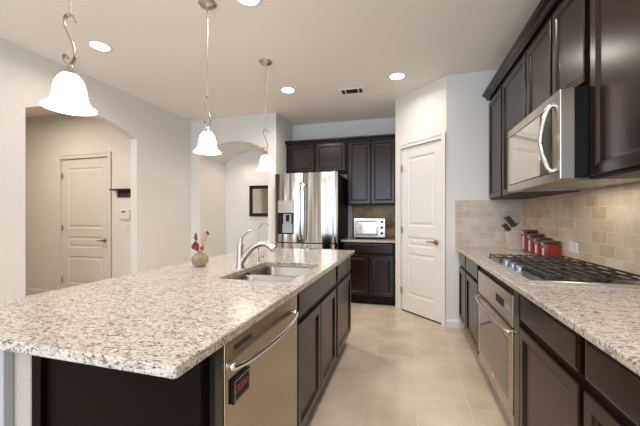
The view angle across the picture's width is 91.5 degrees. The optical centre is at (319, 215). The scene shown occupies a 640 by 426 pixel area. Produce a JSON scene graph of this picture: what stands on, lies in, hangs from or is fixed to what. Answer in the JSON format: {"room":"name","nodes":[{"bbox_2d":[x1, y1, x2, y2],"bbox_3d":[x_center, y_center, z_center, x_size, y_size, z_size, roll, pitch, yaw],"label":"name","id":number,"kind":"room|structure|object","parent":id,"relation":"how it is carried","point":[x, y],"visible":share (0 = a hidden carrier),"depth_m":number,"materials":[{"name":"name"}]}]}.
{"room":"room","nodes":[
{"label":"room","id":0,"kind":"room"},
{"bbox_2d":[0,350,31,425],"bbox_3d":[-0.803,0.784,2.097,0.338,0.850,2.258,0,0,16],"label":"wall","id":1,"kind":"structure","parent":0,"point":[15,368],"depth_m":1.01,"materials":[{"name":"beige paint"}]},
{"bbox_2d":[0,247,354,378],"bbox_3d":[-0.480,0.343,1.969,1.019,0.030,2.395,0,0,16],"label":"countertop","id":2,"kind":"structure","parent":1,"relation":"on","point":[163,322],"depth_m":1.05,"materials":[{"name":"stone"}]},
{"bbox_2d":[191,250,208,266],"bbox_3d":[-0.783,0.277,2.033,0.109,0.101,0.106,0,0,16],"label":"glass vase","id":3,"kind":"object","parent":2,"relation":"on","point":[199,259],"visible":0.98,"depth_m":2.00,"materials":[{"name":"beige"}]},
{"bbox_2d":[191,233,199,250],"bbox_3d":[-0.816,0.213,2.043,0.056,0.206,0.054,0,0,-26],"label":"rose","id":4,"kind":"object","parent":3,"relation":"in","point":[195,244],"visible":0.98,"depth_m":2.03,"materials":[{"name":"red plant"}]},
{"bbox_2d":[199,231,208,251],"bbox_3d":[-0.749,0.205,2.022,0.066,0.218,0.041,0,0,16],"label":"plume","id":5,"kind":"object","parent":3,"relation":"in","point":[203,236],"visible":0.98,"depth_m":2.02,"materials":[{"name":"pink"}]},
{"bbox_2d":[236,229,275,268],"bbox_3d":[-0.400,0.206,1.946,0.269,0.244,0.056,0,0,13],"label":"faucet","id":6,"kind":"object","parent":2,"relation":"on","point":[242,256],"visible":1,"depth_m":1.95,"materials":[{"name":"silver metal"}]},
{"bbox_2d":[256,223,271,262],"bbox_3d":[-0.388,0.187,2.161,0.125,0.282,0.036,0,0,16],"label":"tap","id":7,"kind":"object","parent":2,"relation":"on","point":[258,255],"visible":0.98,"depth_m":2.16,"materials":[{"name":"silver metal"}]},
{"bbox_2d":[232,266,312,281],"bbox_3d":[-0.270,0.455,1.894,0.398,0.190,0.618,0,0,16],"label":"double sink","id":8,"kind":"object","parent":2,"relation":"in","point":[270,273],"visible":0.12,"depth_m":2.12,"materials":[{"name":"silver metal"}]},
{"bbox_2d":[232,274,296,281],"bbox_3d":[-0.314,0.455,1.737,0.398,0.190,0.292,0,0,16],"label":"basin","id":9,"kind":"object","parent":8,"relation":"in","point":[255,277],"depth_m":1.87,"materials":[{"name":"silver metal"}]},
{"bbox_2d":[249,266,312,276],"bbox_3d":[-0.230,0.455,2.035,0.398,0.190,0.324,0,0,16],"label":"basin","id":10,"kind":"object","parent":8,"relation":"in","point":[270,271],"depth_m":2.18,"materials":[{"name":"silver metal"}]},
{"bbox_2d":[25,113,130,289],"bbox_3d":[-4.372,-0.161,4.875,4.144,2.740,0.140,0,0,16],"label":"wall","id":11,"kind":"structure","parent":0,"point":[48,136],"depth_m":4.71,"materials":[{"name":"white paint"}]},
{"bbox_2d":[25,288,52,294],"bbox_3d":[-5.168,1.164,5.019,2.534,0.090,0.014,0,0,16],"label":"baseboard","id":12,"kind":"structure","parent":11,"relation":"attached to","point":[33,291],"depth_m":4.79,"materials":[{"name":"white paint"}]},
{"bbox_2d":[56,151,111,289],"bbox_3d":[-3.443,0.149,4.547,1.040,2.120,0.099,0,0,16],"label":"door","id":13,"kind":"structure","parent":11,"relation":"in","point":[86,183],"depth_m":4.57,"materials":[{"name":"white paint"}]},
{"bbox_2d":[109,188,130,196],"bbox_3d":[-2.746,-0.317,4.301,0.335,0.112,0.085,0,0,16],"label":"key rack","id":14,"kind":"object","parent":11,"relation":"attached to","point":[126,192],"visible":0.97,"depth_m":4.31,"materials":[{"name":"grey metal"}]},
{"bbox_2d":[109,188,130,190],"bbox_3d":[-2.746,-0.364,4.301,0.335,0.017,0.085,0,0,16],"label":"shelf","id":15,"kind":"object","parent":14,"relation":"attached to","point":[127,189],"depth_m":4.29,"materials":[{"name":"grey"}]},
{"bbox_2d":[119,209,129,218],"bbox_3d":[-2.707,-0.024,4.319,0.175,0.135,0.030,0,0,16],"label":"alarm keypad","id":16,"kind":"object","parent":11,"relation":"attached to","point":[123,213],"visible":1,"depth_m":4.30,"materials":[{"name":"white plastic"}]},
{"bbox_2d":[124,223,128,231],"bbox_3d":[-2.683,0.162,4.322,0.085,0.125,0.011,0,0,16],"label":"switch plate","id":17,"kind":"object","parent":11,"relation":"attached to","point":[126,225],"visible":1,"depth_m":4.32,"materials":[{"name":"white plastic"}]},
{"bbox_2d":[0,37,190,301],"bbox_3d":[-3.175,-0.161,1.301,0.095,2.740,7.987,0,0,16],"label":"wall","id":18,"kind":"structure","parent":0,"point":[160,138],"depth_m":3.83,"materials":[{"name":"white paint"}]},
{"bbox_2d":[191,113,278,257],"bbox_3d":[-1.350,-0.161,4.874,1.484,2.740,0.120,0,0,16],"label":"wall","id":19,"kind":"structure","parent":0,"point":[249,129],"depth_m":4.83,"materials":[{"name":"white paint"}]},
{"bbox_2d":[205,143,264,257],"bbox_3d":[-1.274,-0.041,5.239,1.331,2.500,0.623,0,0,16],"label":"wall","id":20,"kind":"structure","parent":0,"point":[215,165],"depth_m":5.35,"materials":[{"name":"white paint"}]},
{"bbox_2d":[226,151,267,253],"bbox_3d":[-1.174,-0.041,5.586,1.335,2.500,0.100,0,0,16],"label":"wall","id":21,"kind":"structure","parent":0,"point":[241,172],"depth_m":5.59,"materials":[{"name":"white paint"}]},
{"bbox_2d":[249,185,267,216],"bbox_3d":[-0.927,-0.264,5.449,0.675,0.545,0.030,0,0,16],"label":"wall mirror","id":22,"kind":"object","parent":21,"relation":"attached to","point":[258,195],"visible":0.56,"depth_m":5.49,"materials":[{"name":"brown wood"}]},
{"bbox_2d":[25,294,512,425],"bbox_3d":[-2.467,1.269,1.940,10.200,0.120,10.000,0,0,16],"label":"floor","id":23,"kind":"structure","parent":0,"point":[394,367],"depth_m":2.32,"materials":[{"name":"beige tile"}]},
{"bbox_2d":[32,346,222,425],"bbox_3d":[-0.607,0.784,0.956,0.654,0.850,0.077,0,0,16],"label":"end panel","id":24,"kind":"object","parent":23,"relation":"on","point":[64,393],"depth_m":0.93,"materials":[{"name":"black wood"}]},
{"bbox_2d":[223,294,298,425],"bbox_3d":[-0.449,0.790,1.278,0.631,0.838,0.617,0,0,16],"label":"dishwasher","id":25,"kind":"object","parent":23,"relation":"on","point":[269,346],"visible":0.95,"depth_m":1.17,"materials":[{"name":"silver metal"}]},
{"bbox_2d":[231,366,249,404],"bbox_3d":[-0.249,0.532,0.984,0.011,0.074,0.102,0,0,16],"label":"magnet","id":26,"kind":"object","parent":25,"relation":"attached to","point":[240,384],"visible":1,"depth_m":0.97,"materials":[{"name":"black plastic"}]},
{"bbox_2d":[231,266,335,425],"bbox_3d":[-0.298,0.784,2.020,0.640,0.850,0.881,0,0,16],"label":"base cabinet","id":27,"kind":"object","parent":23,"relation":"on","point":[316,303],"visible":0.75,"depth_m":1.81,"materials":[{"name":"black wood"}]},
{"bbox_2d":[275,171,347,249],"bbox_3d":[-0.106,0.298,4.675,0.916,1.822,0.876,0,0,16],"label":"refrigerator","id":28,"kind":"object","parent":23,"relation":"on","point":[311,208],"visible":0.73,"depth_m":4.33,"materials":[{"name":"silver metal"}]},
{"bbox_2d":[334,256,350,357],"bbox_3d":[-0.094,0.784,2.748,0.640,0.850,0.623,0,0,16],"label":"base cabinet","id":29,"kind":"object","parent":23,"relation":"on","point":[343,277],"visible":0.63,"depth_m":2.61,"materials":[{"name":"black wood"}]},
{"bbox_2d":[343,242,394,304],"bbox_3d":[0.753,0.784,4.570,0.710,0.850,0.697,0,0,16],"label":"base cabinet","id":30,"kind":"object","parent":23,"relation":"on","point":[372,271],"visible":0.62,"depth_m":4.23,"materials":[{"name":"black wood"}]},
{"bbox_2d":[341,236,394,242],"bbox_3d":[0.740,0.343,4.564,0.734,0.030,0.738,0,0,16],"label":"countertop","id":31,"kind":"structure","parent":30,"relation":"on","point":[351,238],"depth_m":4.29,"materials":[{"name":"beige stone"}]},
{"bbox_2d":[354,218,392,238],"bbox_3d":[0.783,0.177,4.537,0.555,0.300,0.343,0,0,16],"label":"toaster oven","id":32,"kind":"object","parent":31,"relation":"on","point":[363,227],"visible":0.98,"depth_m":4.41,"materials":[{"name":"silver metal"}]},
{"bbox_2d":[459,252,480,354],"bbox_3d":[1.654,0.784,2.806,0.611,0.850,0.965,0,0,16],"label":"base cabinet","id":33,"kind":"object","parent":23,"relation":"on","point":[468,270],"visible":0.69,"depth_m":2.81,"materials":[{"name":"black wood"}]},
{"bbox_2d":[455,246,639,375],"bbox_3d":[1.203,0.343,1.242,0.654,0.030,4.242,0,0,16],"label":"countertop","id":34,"kind":"structure","parent":33,"relation":"on","point":[608,318],"depth_m":1.13,"materials":[{"name":"beige stone"}]},
{"bbox_2d":[505,222,525,249],"bbox_3d":[1.920,0.194,3.034,0.188,0.267,0.099,0,0,16],"label":"knife block","id":35,"kind":"object","parent":34,"relation":"on","point":[514,236],"visible":0.64,"depth_m":3.00,"materials":[{"name":"brown wood"}]},
{"bbox_2d":[502,222,510,230],"bbox_3d":[1.816,0.105,3.031,0.081,0.090,0.017,0,0,16],"label":"kitchen knife","id":36,"kind":"object","parent":35,"relation":"in","point":[504,224],"visible":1,"depth_m":3.02,"materials":[{"name":"grey"}]},
{"bbox_2d":[505,215,516,226],"bbox_3d":[1.849,0.046,3.016,0.103,0.119,0.019,0,0,16],"label":"kitchen knife","id":37,"kind":"object","parent":35,"relation":"in","point":[508,217],"visible":1,"depth_m":3.01,"materials":[{"name":"grey plastic"}]},
{"bbox_2d":[521,230,537,251],"bbox_3d":[1.926,0.228,2.876,0.118,0.200,0.104,0,0,16],"label":"canister","id":38,"kind":"object","parent":34,"relation":"on","point":[524,233],"visible":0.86,"depth_m":2.84,"materials":[{"name":"red ceramic"}]},
{"bbox_2d":[527,233,543,253],"bbox_3d":[1.886,0.241,2.732,0.118,0.172,0.104,0,0,16],"label":"canister","id":39,"kind":"object","parent":34,"relation":"on","point":[530,236],"visible":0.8,"depth_m":2.70,"materials":[{"name":"red ceramic"}]},
{"bbox_2d":[533,237,551,255],"bbox_3d":[1.846,0.253,2.590,0.118,0.149,0.104,0,0,16],"label":"canister","id":40,"kind":"object","parent":34,"relation":"on","point":[537,245],"visible":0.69,"depth_m":2.57,"materials":[{"name":"red ceramic"}]},
{"bbox_2d":[540,240,560,257],"bbox_3d":[1.807,0.261,2.450,0.118,0.134,0.104,0,0,16],"label":"canister","id":41,"kind":"object","parent":34,"relation":"on","point":[548,247],"visible":0.77,"depth_m":2.41,"materials":[{"name":"red ceramic"}]},
{"bbox_2d":[484,253,639,287],"bbox_3d":[1.403,0.304,1.899,0.530,0.046,0.915,0,0,16],"label":"gas cooktop","id":42,"kind":"object","parent":34,"relation":"in","point":[547,270],"visible":1,"depth_m":1.68,"materials":[{"name":"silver metal"}]},
{"bbox_2d":[481,267,523,425],"bbox_3d":[1.399,0.784,1.896,0.609,0.850,0.919,0,0,16],"label":"housing","id":43,"kind":"object","parent":23,"relation":"on","point":[518,322],"visible":0.1,"depth_m":1.57,"materials":[{"name":"black"}]},
{"bbox_2d":[475,270,513,425],"bbox_3d":[1.340,0.757,1.949,0.569,0.687,0.816,0,0,16],"label":"oven","id":44,"kind":"object","parent":43,"relation":"in","point":[495,302],"visible":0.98,"depth_m":1.87,"materials":[{"name":"silver metal"}]},
{"bbox_2d":[520,294,588,425],"bbox_3d":[1.196,0.784,1.177,0.611,0.850,0.568,0,0,16],"label":"base cabinet","id":45,"kind":"object","parent":23,"relation":"on","point":[553,383],"visible":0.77,"depth_m":1.22,"materials":[{"name":"black wood"}]},
{"bbox_2d":[584,339,639,425],"bbox_3d":[1.036,0.784,0.607,0.611,0.850,0.608,0,0,16],"label":"base cabinet","id":46,"kind":"object","parent":23,"relation":"on","point":[612,398],"visible":0.72,"depth_m":0.85,"materials":[{"name":"black wood"}]},
{"bbox_2d":[0,0,562,125],"bbox_3d":[-2.467,-1.591,1.940,10.200,0.120,10.000,0,0,16],"label":"ceiling","id":47,"kind":"structure","parent":0,"point":[316,48],"depth_m":2.78,"materials":[{"name":"white paint"}]},
{"bbox_2d":[40,0,97,115],"bbox_3d":[-1.065,-0.993,1.328,0.192,1.074,0.192,0,0,16],"label":"pendant lamp","id":48,"kind":"object","parent":47,"relation":"hanging from","point":[68,95],"visible":1,"depth_m":1.31,"materials":[{"name":"white glass"}]},
{"bbox_2d":[86,40,112,51],"bbox_3d":[-1.981,-1.527,2.806,0.196,0.008,0.196,0,0,16],"label":"recessed light","id":49,"kind":"object","parent":47,"relation":"in","point":[97,45],"visible":1,"depth_m":2.80,"materials":[{"name":"white plastic"}]},
{"bbox_2d":[193,0,220,154],"bbox_3d":[-0.809,-0.993,2.240,0.192,1.074,0.192,0,0,16],"label":"pendant lamp","id":50,"kind":"object","parent":47,"relation":"hanging from","point":[207,145],"visible":1,"depth_m":2.22,"materials":[{"name":"white glass"}]},
{"bbox_2d":[236,0,261,6],"bbox_3d":[-0.504,-1.527,2.183,0.196,0.008,0.196,0,0,16],"label":"recessed light","id":51,"kind":"object","parent":47,"relation":"in","point":[247,3],"visible":1,"depth_m":2.23,"materials":[{"name":"white plastic"}]},
{"bbox_2d":[256,59,274,170],"bbox_3d":[-0.539,-0.993,3.090,0.192,1.074,0.192,0,0,16],"label":"pendant lamp","id":52,"kind":"object","parent":47,"relation":"hanging from","point":[265,164],"visible":1,"depth_m":3.06,"materials":[{"name":"white glass"}]},
{"bbox_2d":[280,87,295,93],"bbox_3d":[-0.389,-1.527,3.787,0.196,0.008,0.196,0,0,16],"label":"recessed light","id":53,"kind":"object","parent":47,"relation":"in","point":[288,90],"visible":1,"depth_m":3.78,"materials":[{"name":"white plastic"}]},
{"bbox_2d":[337,87,365,94],"bbox_3d":[0.391,-1.527,3.811,0.330,0.008,0.170,0,0,14],"label":"ceiling vent","id":54,"kind":"object","parent":47,"relation":"in","point":[358,90],"visible":1,"depth_m":3.81,"materials":[{"name":"white metal"}]},
{"bbox_2d":[388,72,405,79],"bbox_3d":[0.842,-1.527,3.408,0.196,0.008,0.196,0,0,16],"label":"recessed light","id":55,"kind":"object","parent":47,"relation":"in","point":[396,75],"visible":1,"depth_m":3.40,"materials":[{"name":"white plastic"}]},
{"bbox_2d":[279,115,292,173],"bbox_3d":[-0.590,-0.161,5.023,0.100,2.740,0.577,0,0,16],"label":"wall","id":56,"kind":"structure","parent":0,"point":[285,128],"depth_m":4.90,"materials":[{"name":"white paint"}]},
{"bbox_2d":[285,133,394,144],"bbox_3d":[0.277,-1.162,4.733,1.717,0.050,0.058,0,0,16],"label":"crown molding","id":57,"kind":"structure","parent":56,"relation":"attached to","point":[380,136],"depth_m":4.70,"materials":[{"name":"brown wood"}]},
{"bbox_2d":[293,117,394,236],"bbox_3d":[0.373,-0.161,5.114,1.743,2.740,0.120,0,0,16],"label":"wall","id":58,"kind":"structure","parent":0,"point":[382,125],"depth_m":5.03,"materials":[{"name":"white paint"}]},
{"bbox_2d":[287,141,346,173],"bbox_3d":[-0.025,-0.906,4.994,0.985,0.460,0.322,0,0,16],"label":"upper cabinet","id":59,"kind":"object","parent":58,"relation":"attached to","point":[328,156],"visible":0.87,"depth_m":4.83,"materials":[{"name":"black wood"}]},
{"bbox_2d":[347,138,394,205],"bbox_3d":[0.801,-0.651,4.762,0.722,0.970,0.322,0,0,16],"label":"upper cabinet","id":60,"kind":"object","parent":58,"relation":"attached to","point":[370,163],"visible":0.88,"depth_m":4.61,"materials":[{"name":"black wood"}]},
{"bbox_2d":[352,205,394,236],"bbox_3d":[0.853,0.081,4.911,0.708,0.492,0.010,0,0,16],"label":"backsplash","id":61,"kind":"structure","parent":58,"relation":"attached to","point":[378,211],"depth_m":4.89,"materials":[{"name":"tile"}]},
{"bbox_2d":[395,76,445,309],"bbox_3d":[1.231,-0.161,3.770,0.110,2.740,0.792,0,0,-29],"label":"wall","id":62,"kind":"structure","parent":0,"point":[420,113],"depth_m":3.76,"materials":[{"name":"white paint"}]},
{"bbox_2d":[397,132,445,326],"bbox_3d":[1.200,0.147,3.731,0.144,2.123,0.750,0,0,-29],"label":"door","id":63,"kind":"structure","parent":62,"relation":"in","point":[423,167],"depth_m":3.69,"materials":[{"name":"white paint"}]},
{"bbox_2d":[446,70,514,328],"bbox_3d":[1.752,-0.161,3.355,0.744,2.740,0.120,0,0,16],"label":"wall","id":64,"kind":"structure","parent":0,"point":[467,111],"depth_m":3.35,"materials":[{"name":"white paint"}]},
{"bbox_2d":[446,319,459,328],"bbox_3d":[1.437,1.167,3.373,0.140,0.085,0.014,0,0,16],"label":"baseboard","id":65,"kind":"structure","parent":64,"relation":"attached to","point":[450,323],"depth_m":3.37,"materials":[{"name":"white paint"}]},
{"bbox_2d":[455,199,522,247],"bbox_3d":[1.776,0.079,3.280,0.656,0.498,0.010,0,0,16],"label":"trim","id":66,"kind":"structure","parent":64,"relation":"attached to","point":[477,222],"depth_m":3.29,"materials":[{"name":"tile"}]},
{"bbox_2d":[564,181,639,193],"bbox_3d":[1.187,-0.161,-0.249,0.120,2.740,7.364,0,0,16],"label":"wall","id":67,"kind":"structure","parent":0,"point":[638,181],"depth_m":1.83,"materials":[{"name":"white paint"}]},
{"bbox_2d":[489,48,579,199],"bbox_3d":[1.786,-0.691,2.719,0.330,1.040,1.080,0,0,16],"label":"upper cabinet","id":68,"kind":"object","parent":67,"relation":"attached to","point":[508,106],"visible":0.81,"depth_m":2.74,"materials":[{"name":"black wood"}]},
{"bbox_2d":[482,0,561,100],"bbox_3d":[1.315,-1.244,1.729,0.080,0.065,3.240,0,0,16],"label":"crown molding","id":69,"kind":"structure","parent":68,"relation":"attached to","point":[544,10],"depth_m":2.21,"materials":[{"name":"brown wood"}]},
{"bbox_2d":[527,0,589,115],"bbox_3d":[1.531,-0.920,1.813,0.330,0.582,0.794,0,0,16],"label":"upper cabinet","id":70,"kind":"object","parent":67,"relation":"attached to","point":[558,58],"visible":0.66,"depth_m":1.74,"materials":[{"name":"black wood"}]},
{"bbox_2d":[508,86,639,191],"bbox_3d":[1.444,-0.390,1.829,0.484,0.442,0.808,0,0,16],"label":"microwave","id":71,"kind":"object","parent":70,"relation":"attached to","point":[549,149],"visible":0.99,"depth_m":1.57,"materials":[{"name":"silver metal"}]},
{"bbox_2d":[569,241,577,253],"bbox_3d":[1.804,0.224,2.220,0.008,0.077,0.124,0,0,16],"label":"outlet","id":72,"kind":"object","parent":67,"relation":"attached to","point":[573,246],"visible":1,"depth_m":2.21,"materials":[{"name":"white plastic"}]},
{"bbox_2d":[523,183,639,278],"bbox_3d":[1.513,0.079,1.151,0.010,0.497,4.234,0,0,16],"label":"backsplash","id":73,"kind":"structure","parent":67,"relation":"attached to","point":[604,223],"depth_m":1.97,"materials":[{"name":"tile"}]},
{"bbox_2d":[590,0,639,179],"bbox_3d":[1.340,-0.691,1.135,0.330,1.040,0.608,0,0,16],"label":"upper cabinet","id":74,"kind":"object","parent":67,"relation":"attached to","point":[614,24],"visible":1,"depth_m":1.30,"materials":[{"name":"black wood"}]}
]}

